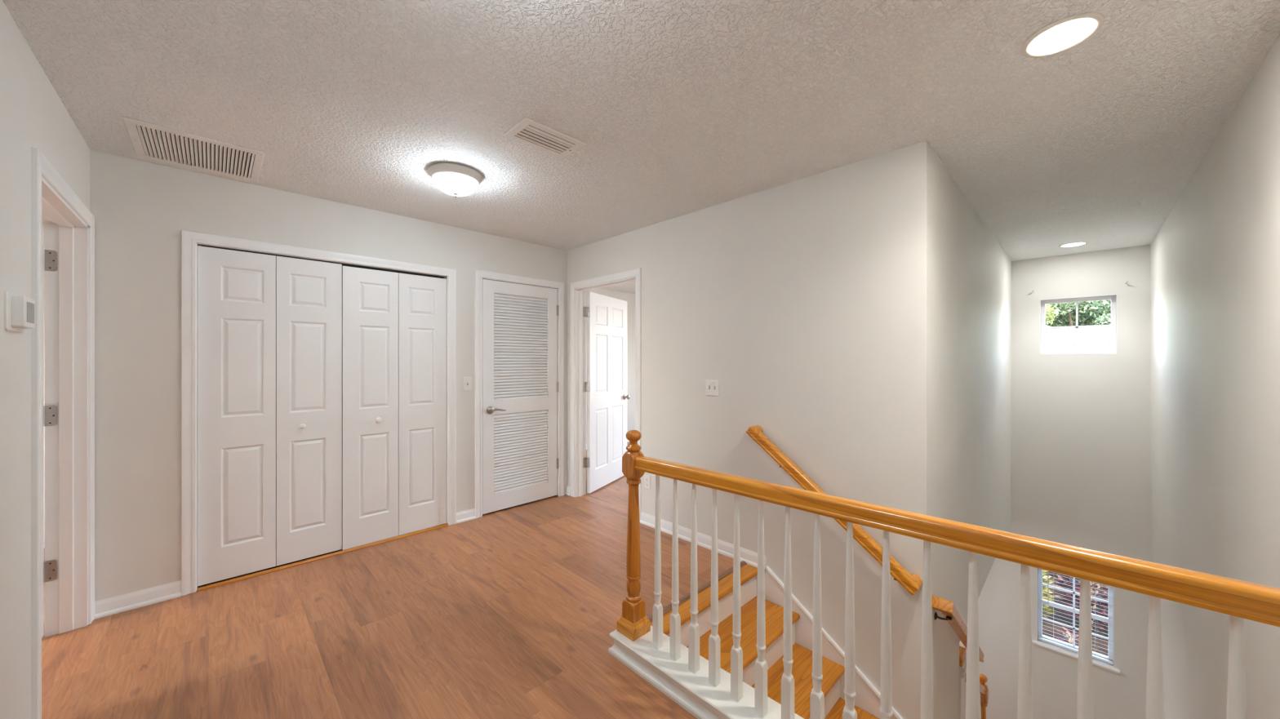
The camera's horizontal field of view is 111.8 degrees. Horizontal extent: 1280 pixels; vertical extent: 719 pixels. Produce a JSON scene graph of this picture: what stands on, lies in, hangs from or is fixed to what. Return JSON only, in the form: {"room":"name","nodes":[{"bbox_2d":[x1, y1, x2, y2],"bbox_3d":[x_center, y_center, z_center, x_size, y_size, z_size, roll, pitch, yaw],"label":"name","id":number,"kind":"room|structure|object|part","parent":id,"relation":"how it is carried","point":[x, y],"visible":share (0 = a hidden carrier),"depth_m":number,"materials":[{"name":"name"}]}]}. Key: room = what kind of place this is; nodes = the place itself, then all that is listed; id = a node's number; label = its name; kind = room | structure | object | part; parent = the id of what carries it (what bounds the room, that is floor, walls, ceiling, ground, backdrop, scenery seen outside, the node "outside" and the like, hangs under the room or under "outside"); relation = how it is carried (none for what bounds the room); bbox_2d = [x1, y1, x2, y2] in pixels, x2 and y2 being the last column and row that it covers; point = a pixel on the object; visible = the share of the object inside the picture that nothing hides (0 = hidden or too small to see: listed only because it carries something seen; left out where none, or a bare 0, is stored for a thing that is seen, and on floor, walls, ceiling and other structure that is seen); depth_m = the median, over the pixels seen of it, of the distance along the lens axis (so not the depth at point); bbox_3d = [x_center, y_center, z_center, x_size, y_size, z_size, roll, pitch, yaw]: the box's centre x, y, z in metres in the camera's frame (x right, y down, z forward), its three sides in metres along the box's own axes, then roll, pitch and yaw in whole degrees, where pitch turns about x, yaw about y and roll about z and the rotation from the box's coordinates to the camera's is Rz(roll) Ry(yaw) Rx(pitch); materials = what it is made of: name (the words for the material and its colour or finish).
{"room":"upstairs landing","nodes":[
{"label":"upstairs landing","id":0,"kind":"room"},
{"bbox_2d":[0,0,89,718],"bbox_3d":[-1.514,0.129,0.798,0.125,2.440,4.198,0,0,-45],"label":"wall","id":1,"kind":"structure","parent":0,"point":[33,114],"depth_m":1.41,"materials":[{"name":"beige paint"}]},
{"bbox_2d":[4,290,34,332],"bbox_3d":[-1.994,-0.151,1.399,0.032,0.122,0.170,0,0,-45],"label":"thermostat","id":2,"kind":"object","parent":1,"relation":"attached to","point":[19,310],"visible":1,"depth_m":1.36,"materials":[{"name":"white plastic"}]},
{"bbox_3d":[-2.004,-0.151,1.390,0.006,0.122,0.170,0,0,-45],"label":"plate","id":3,"kind":"part","parent":2,"relation":"part of","materials":[{"name":"white plastic"}]},
{"bbox_2d":[89,149,567,601],"bbox_3d":[-1.836,0.129,3.343,2.986,2.440,0.120,0,0,-45],"label":"wall","id":4,"kind":"structure","parent":0,"point":[140,210],"depth_m":2.43,"materials":[{"name":"beige paint"}]},
{"bbox_2d":[94,580,181,619],"bbox_3d":[-2.734,1.306,2.359,0.326,0.085,0.022,0,0,-45],"label":"baseboard","id":5,"kind":"structure","parent":4,"relation":"attached to","point":[125,602],"depth_m":2.36,"materials":[{"name":"white wood"}]},
{"bbox_2d":[181,230,456,595],"bbox_3d":[-2.104,0.305,3.058,1.552,2.088,0.147,0,0,-45],"label":"door","id":6,"kind":"structure","parent":4,"relation":"in","point":[318,395],"depth_m":2.89,"materials":[{"name":"white paint"}]},
{"bbox_3d":[-2.231,0.440,2.865,0.034,0.034,0.038,0,0,-45],"label":"knob","id":7,"kind":"part","parent":6,"relation":"part of","materials":[{"name":"white plastic"}]},
{"bbox_2d":[197,523,448,591],"bbox_3d":[-2.069,1.342,3.023,1.422,0.014,0.020,0,0,-45],"label":"trim","id":8,"kind":"structure","parent":4,"relation":"attached to","point":[286,566],"depth_m":2.90,"materials":[{"name":"brown wood"}]},
{"bbox_2d":[456,508,475,524],"bbox_3d":[-1.454,1.306,3.619,0.162,0.085,0.022,0,0,-45],"label":"baseboard","id":9,"kind":"structure","parent":4,"relation":"attached to","point":[467,515],"depth_m":3.62,"materials":[{"name":"white wood"}]},
{"bbox_2d":[463,377,471,391],"bbox_3d":[-1.443,0.204,3.633,0.070,0.117,0.018,0,0,-45],"label":"light switch","id":10,"kind":"object","parent":4,"relation":"attached to","point":[467,380],"visible":1,"depth_m":3.63,"materials":[{"name":"white plastic"}]},
{"bbox_2d":[475,269,564,518],"bbox_3d":[-1.104,0.293,4.020,0.900,2.112,0.180,0,0,-45],"label":"door","id":11,"kind":"structure","parent":4,"relation":"in","point":[519,340],"depth_m":3.97,"materials":[{"name":"white paint"}]},
{"bbox_3d":[-1.254,0.443,3.789,0.152,0.066,0.062,0,0,-45],"label":"lever","id":12,"kind":"part","parent":11,"relation":"part of","materials":[{"name":"silver metal"}]},
{"bbox_2d":[41,220,635,547],"bbox_3d":[-2.643,1.619,4.765,9.720,5.420,0.100,0,0,-45],"label":"wall","id":13,"kind":"structure","parent":0,"point":[629,298],"depth_m":7.12,"materials":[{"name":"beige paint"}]},
{"bbox_2d":[41,442,741,718],"bbox_3d":[-0.578,1.364,2.667,9.720,0.030,5.788,0,0,-45],"label":"floor","id":14,"kind":"structure","parent":0,"point":[512,612],"depth_m":2.11,"materials":[{"name":"wood"}]},
{"bbox_2d":[608,430,1279,718],"bbox_3d":[0.619,0.839,1.351,0.188,1.021,1.990,0,0,-45],"label":"stair railing","id":15,"kind":"object","parent":14,"relation":"on","point":[698,685],"visible":1,"depth_m":1.32,"materials":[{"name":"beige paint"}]},
{"bbox_3d":[-0.030,0.796,2.018,0.076,0.936,0.076,0,0,-45],"label":"newel post","id":16,"kind":"part","parent":15,"relation":"part of","materials":[{"name":"brown wood"}]},
{"bbox_3d":[-0.030,1.231,2.018,0.111,0.066,0.111,0,0,-45],"label":"trim","id":17,"kind":"part","parent":15,"relation":"part of","materials":[{"name":"brown wood"}]},
{"bbox_3d":[0.659,0.462,1.319,0.060,0.080,1.890,0,0,-45],"label":"hand rail","id":18,"kind":"part","parent":15,"relation":"part of","materials":[{"name":"brown wood"}]},
{"bbox_2d":[2,0,1279,293],"bbox_3d":[-0.580,-1.131,2.727,10.000,0.080,6.100,0,0,-45],"label":"ceiling","id":19,"kind":"structure","parent":0,"point":[679,108],"depth_m":1.75,"materials":[{"name":"white paint"}]},
{"bbox_2d":[121,115,265,182],"bbox_3d":[-2.332,-1.092,2.298,0.486,0.022,0.523,0,0,-45],"label":"ceiling vent","id":20,"kind":"object","parent":19,"relation":"in","point":[151,141],"visible":1,"depth_m":2.26,"materials":[{"name":"metal"}]},
{"bbox_2d":[426,163,483,197],"bbox_3d":[-1.079,-1.020,2.538,0.300,0.142,0.300,0,0,-45],"label":"dome ceiling light","id":21,"kind":"object","parent":19,"relation":"attached to","point":[452,179],"visible":1,"depth_m":2.46,"materials":[{"name":"glass"}]},
{"bbox_3d":[-1.079,-1.008,2.538,0.238,0.077,0.238,0,0,-45],"label":"lamp shade","id":22,"kind":"part","parent":21,"relation":"part of","materials":[{"name":"white glass"}]},
{"bbox_2d":[503,116,586,158],"bbox_3d":[-0.465,-1.093,2.142,0.344,0.021,0.209,0,0,-45],"label":"ceiling vent","id":23,"kind":"object","parent":19,"relation":"in","point":[531,132],"visible":1,"depth_m":2.12,"materials":[{"name":"metal"}]},
{"bbox_2d":[1021,12,1104,57],"bbox_3d":[1.419,-1.087,1.461,0.200,0.007,0.200,0,0,-45],"label":"recessed light","id":24,"kind":"object","parent":19,"relation":"in","point":[1065,33],"visible":1,"depth_m":1.45,"materials":[{"name":"white plastic"}]},
{"bbox_2d":[1058,241,1088,247],"bbox_3d":[4.101,-1.087,4.102,0.200,0.007,0.200,0,0,-45],"label":"recessed light","id":25,"kind":"object","parent":19,"relation":"in","point":[1077,243],"visible":1,"depth_m":4.09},
{"bbox_2d":[533,140,932,718],"bbox_3d":[-0.167,1.619,3.861,0.120,5.420,4.664,0,0,-45],"label":"wall","id":26,"kind":"structure","parent":0,"point":[808,300],"depth_m":2.59,"materials":[{"name":"beige paint"}]},
{"bbox_2d":[565,485,570,496],"bbox_3d":[-0.712,1.306,4.313,0.022,0.085,0.074,0,0,-45],"label":"baseboard","id":27,"kind":"structure","parent":26,"relation":"attached to","point":[568,488],"depth_m":4.31,"materials":[{"name":"white wood"}]},
{"bbox_2d":[570,267,641,519],"bbox_3d":[-0.335,0.296,4.281,0.694,2.106,1.495,0,0,-11],"label":"door","id":28,"kind":"structure","parent":26,"relation":"in","point":[606,385],"depth_m":4.38,"materials":[{"name":"white paint"}]},
{"bbox_3d":[-0.149,0.430,4.978,0.065,0.064,0.064,0,0,26],"label":"knob","id":29,"kind":"part","parent":28,"relation":"part of","materials":[{"name":"silver metal"}]},
{"bbox_2d":[644,474,650,489],"bbox_3d":[0.059,1.001,3.539,0.008,0.115,0.070,0,0,-45],"label":"wall outlet","id":30,"kind":"object","parent":26,"relation":"attached to","point":[646,477],"visible":1,"depth_m":3.54,"materials":[{"name":"white plastic"}]},
{"bbox_2d":[640,512,766,570],"bbox_3d":[0.404,1.306,3.180,0.022,0.085,1.135,0,0,-45],"label":"baseboard","id":31,"kind":"structure","parent":26,"relation":"attached to","point":[750,557],"depth_m":3.12,"materials":[{"name":"white wood"}]},
{"bbox_2d":[705,379,719,395],"bbox_3d":[0.509,0.199,3.075,0.018,0.116,0.116,0,0,-45],"label":"light switch","id":32,"kind":"object","parent":26,"relation":"attached to","point":[712,386],"visible":1,"depth_m":3.08,"materials":[{"name":"white plastic"}]},
{"bbox_2d":[746,425,922,595],"bbox_3d":[1.048,0.793,2.476,0.091,0.729,0.958,0,0,-45],"label":"wall handrail","id":33,"kind":"object","parent":26,"relation":"attached to","point":[912,584],"visible":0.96,"depth_m":2.35,"materials":[{"name":"brown wood"}]},
{"bbox_2d":[932,148,1011,718],"bbox_3d":[2.778,1.619,3.571,3.670,5.420,0.120,0,0,-45],"label":"wall","id":34,"kind":"structure","parent":0,"point":[971,272],"depth_m":2.80,"materials":[{"name":"beige paint"}]},
{"bbox_2d":[931,595,983,662],"bbox_3d":[1.883,1.607,2.541,1.018,0.771,0.091,0,0,-45],"label":"wall handrail","id":35,"kind":"object","parent":34,"relation":"attached to","point":[946,607],"visible":0.87,"depth_m":2.25,"materials":[{"name":"brown wood"}]},
{"bbox_2d":[959,244,1151,718],"bbox_3d":[2.893,1.619,6.169,0.140,5.420,5.668,0,0,-45],"label":"wall","id":36,"kind":"structure","parent":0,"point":[1081,424],"depth_m":4.45,"materials":[{"name":"beige paint"}]},
{"bbox_2d":[1031,568,1119,675],"bbox_3d":[4.505,2.653,4.500,0.174,0.868,0.633,0,0,-45],"label":"window","id":37,"kind":"structure","parent":36,"relation":"attached to","point":[1098,664],"depth_m":4.53,"materials":[{"name":"white plastic"}]},
{"bbox_3d":[4.543,2.629,4.537,0.039,0.036,0.487,0,0,-45],"label":"meeting rail","id":38,"kind":"part","parent":37,"relation":"part of","materials":[{"name":"white plastic"}]},
{"bbox_3d":[4.458,3.062,4.453,0.040,0.050,0.633,0,0,-45],"label":"sill","id":39,"kind":"part","parent":37,"relation":"part of","materials":[{"name":"white wood"}]},
{"bbox_2d":[1038,568,1113,664],"bbox_3d":[4.490,2.621,4.485,0.052,0.794,0.547,0,0,-45],"label":"window blind","id":40,"kind":"object","parent":36,"relation":"attached to","point":[1047,572],"visible":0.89,"depth_m":4.50,"materials":[{"name":"white plastic"}]},
{"bbox_3d":[4.495,3.009,4.490,0.034,0.018,0.547,0,0,-45],"label":"rail","id":41,"kind":"part","parent":40,"relation":"part of","materials":[{"name":"white plastic"}]},
{"bbox_3d":[4.495,2.240,4.490,0.038,0.031,0.547,0,0,-45],"label":"head rail","id":42,"kind":"part","parent":40,"relation":"part of","materials":[{"name":"white plastic"}]},
{"bbox_2d":[1040,294,1117,354],"bbox_3d":[4.535,-0.347,4.498,0.136,0.586,0.557,0,0,-45],"label":"window","id":43,"kind":"structure","parent":36,"relation":"attached to","point":[1113,298],"depth_m":4.50,"materials":[{"name":"white plastic"}]},
{"bbox_2d":[1151,33,1279,718],"bbox_3d":[2.458,1.619,1.679,7.021,5.420,0.120,0,0,-45],"label":"wall","id":44,"kind":"structure","parent":0,"point":[1215,255],"depth_m":2.07,"materials":[{"name":"beige paint"}]},
{"bbox_3d":[1.947,4.354,3.624,5.060,0.050,3.368,0,0,-45],"label":"floor","id":45,"kind":"structure","parent":0,"visible":0},
{"bbox_2d":[647,560,902,718],"bbox_3d":[2.123,2.826,2.885,4.125,3.007,2.068,0,0,-45],"label":"staircase","id":46,"kind":"structure","parent":45,"relation":"on","point":[868,699],"depth_m":2.43,"materials":[{"name":"brown wood"}]},
{"bbox_2d":[959,645,988,718],"bbox_3d":[2.433,3.105,3.232,1.278,2.448,0.176,0,0,-45],"label":"railing","id":47,"kind":"object","parent":46,"relation":"on","point":[984,691],"visible":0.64,"depth_m":2.81,"materials":[{"name":"brown wood"}]},
{"bbox_3d":[2.023,3.170,2.829,0.128,2.318,0.140,0,0,-45],"label":"post","id":48,"kind":"part","parent":47,"relation":"part of","materials":[{"name":"white wood"}]},
{"bbox_3d":[2.029,1.977,2.835,0.146,0.068,0.176,0,0,-45],"label":"post moulding","id":49,"kind":"part","parent":47,"relation":"part of","materials":[{"name":"beige paint"}]},
{"bbox_3d":[2.477,2.415,3.248,1.104,0.749,0.060,0,0,-45],"label":"hand rail","id":50,"kind":"part","parent":47,"relation":"part of","materials":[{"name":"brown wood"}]},
{"bbox_3d":[2.873,3.116,3.639,0.076,0.936,0.076,0,0,-45],"label":"newel post","id":51,"kind":"part","parent":47,"relation":"part of","materials":[{"name":"brown wood"}]},
{"bbox_3d":[-3.594,0.129,0.742,2.919,2.440,4.300,0,0,-45],"label":"wall","id":52,"kind":"structure","parent":0,"visible":0},
{"bbox_2d":[31,146,94,718],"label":"door","id":53,"kind":"structure","parent":52,"relation":"in","point":[67,572],"depth_m":2.13,"materials":[{"name":"white paint"}]},
{"label":"outside","id":54,"kind":"structure","parent":0,"visible":0},
{"bbox_2d":[1042,571,1107,656],"bbox_3d":[27.240,4.549,26.823,63.540,0.200,80.000,0,0,-45],"label":"ground","id":55,"kind":"structure","parent":54,"point":[1054,575],"depth_m":7.25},
{"bbox_2d":[1042,569,1055,617],"bbox_3d":[6.800,3.892,7.506,0.665,1.119,0.648,0,0,-45],"label":"shrub","id":56,"kind":"object","parent":55,"relation":"on","point":[1045,580],"visible":0.14,"depth_m":7.32,"materials":[{"name":"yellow plant"}]},
{"bbox_2d":[1045,303,1058,323],"bbox_3d":[19.344,0.430,22.897,4.457,8.058,3.976,0,0,-41],"label":"leafy tree","id":57,"kind":"object","parent":55,"relation":"on","point":[1051,308],"visible":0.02,"depth_m":21.63,"materials":[{"name":"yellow plant"}]},
{"bbox_2d":[1048,304,1081,326],"bbox_3d":[32.101,-3.056,32.888,9.324,15.021,7.713,0,0,-45],"label":"leafy tree","id":58,"kind":"object","parent":55,"relation":"on","point":[1053,304],"visible":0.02,"depth_m":31.94,"materials":[{"name":"green plant"}]},
{"bbox_2d":[1053,626,1078,646],"bbox_3d":[6.590,4.308,6.631,0.356,0.295,0.381,0,0,4],"label":"shrub","id":59,"kind":"object","parent":55,"relation":"on","point":[1067,635],"visible":0.53,"depth_m":6.64,"materials":[{"name":"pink plant"}]},
{"bbox_3d":[6.576,4.332,6.644,0.134,0.247,0.104,0,0,-28],"label":"stem","id":60,"kind":"part","parent":59,"relation":"part of","materials":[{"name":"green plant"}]},
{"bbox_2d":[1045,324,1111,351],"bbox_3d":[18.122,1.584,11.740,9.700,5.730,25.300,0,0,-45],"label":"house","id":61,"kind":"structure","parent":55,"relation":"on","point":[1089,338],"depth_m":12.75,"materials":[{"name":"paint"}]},
{"bbox_2d":[1045,299,1111,326],"bbox_3d":[25.269,-1.221,25.935,6.634,11.354,7.050,0,0,14],"label":"leafy tree","id":62,"kind":"object","parent":55,"relation":"on","point":[1090,311],"visible":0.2,"depth_m":24.11,"materials":[{"name":"green plant"}]},
{"bbox_2d":[1054,574,1107,630],"bbox_3d":[7.457,3.885,7.176,0.935,1.136,0.917,0,0,-45],"label":"shrub","id":63,"kind":"object","parent":55,"relation":"on","point":[1060,584],"visible":0.37,"depth_m":7.16,"materials":[{"name":"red plant"}]},
{"bbox_3d":[7.461,3.982,7.203,0.217,0.940,0.344,0,0,-17],"label":"stem","id":64,"kind":"part","parent":63,"relation":"part of","materials":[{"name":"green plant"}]},
{"bbox_2d":[1094,313,1111,324],"bbox_3d":[22.202,0.522,18.719,3.495,7.873,3.998,0,0,29],"label":"leafy tree","id":65,"kind":"object","parent":55,"relation":"on","point":[1106,320],"visible":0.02,"depth_m":19.65,"materials":[{"name":"green plant"}]}
]}

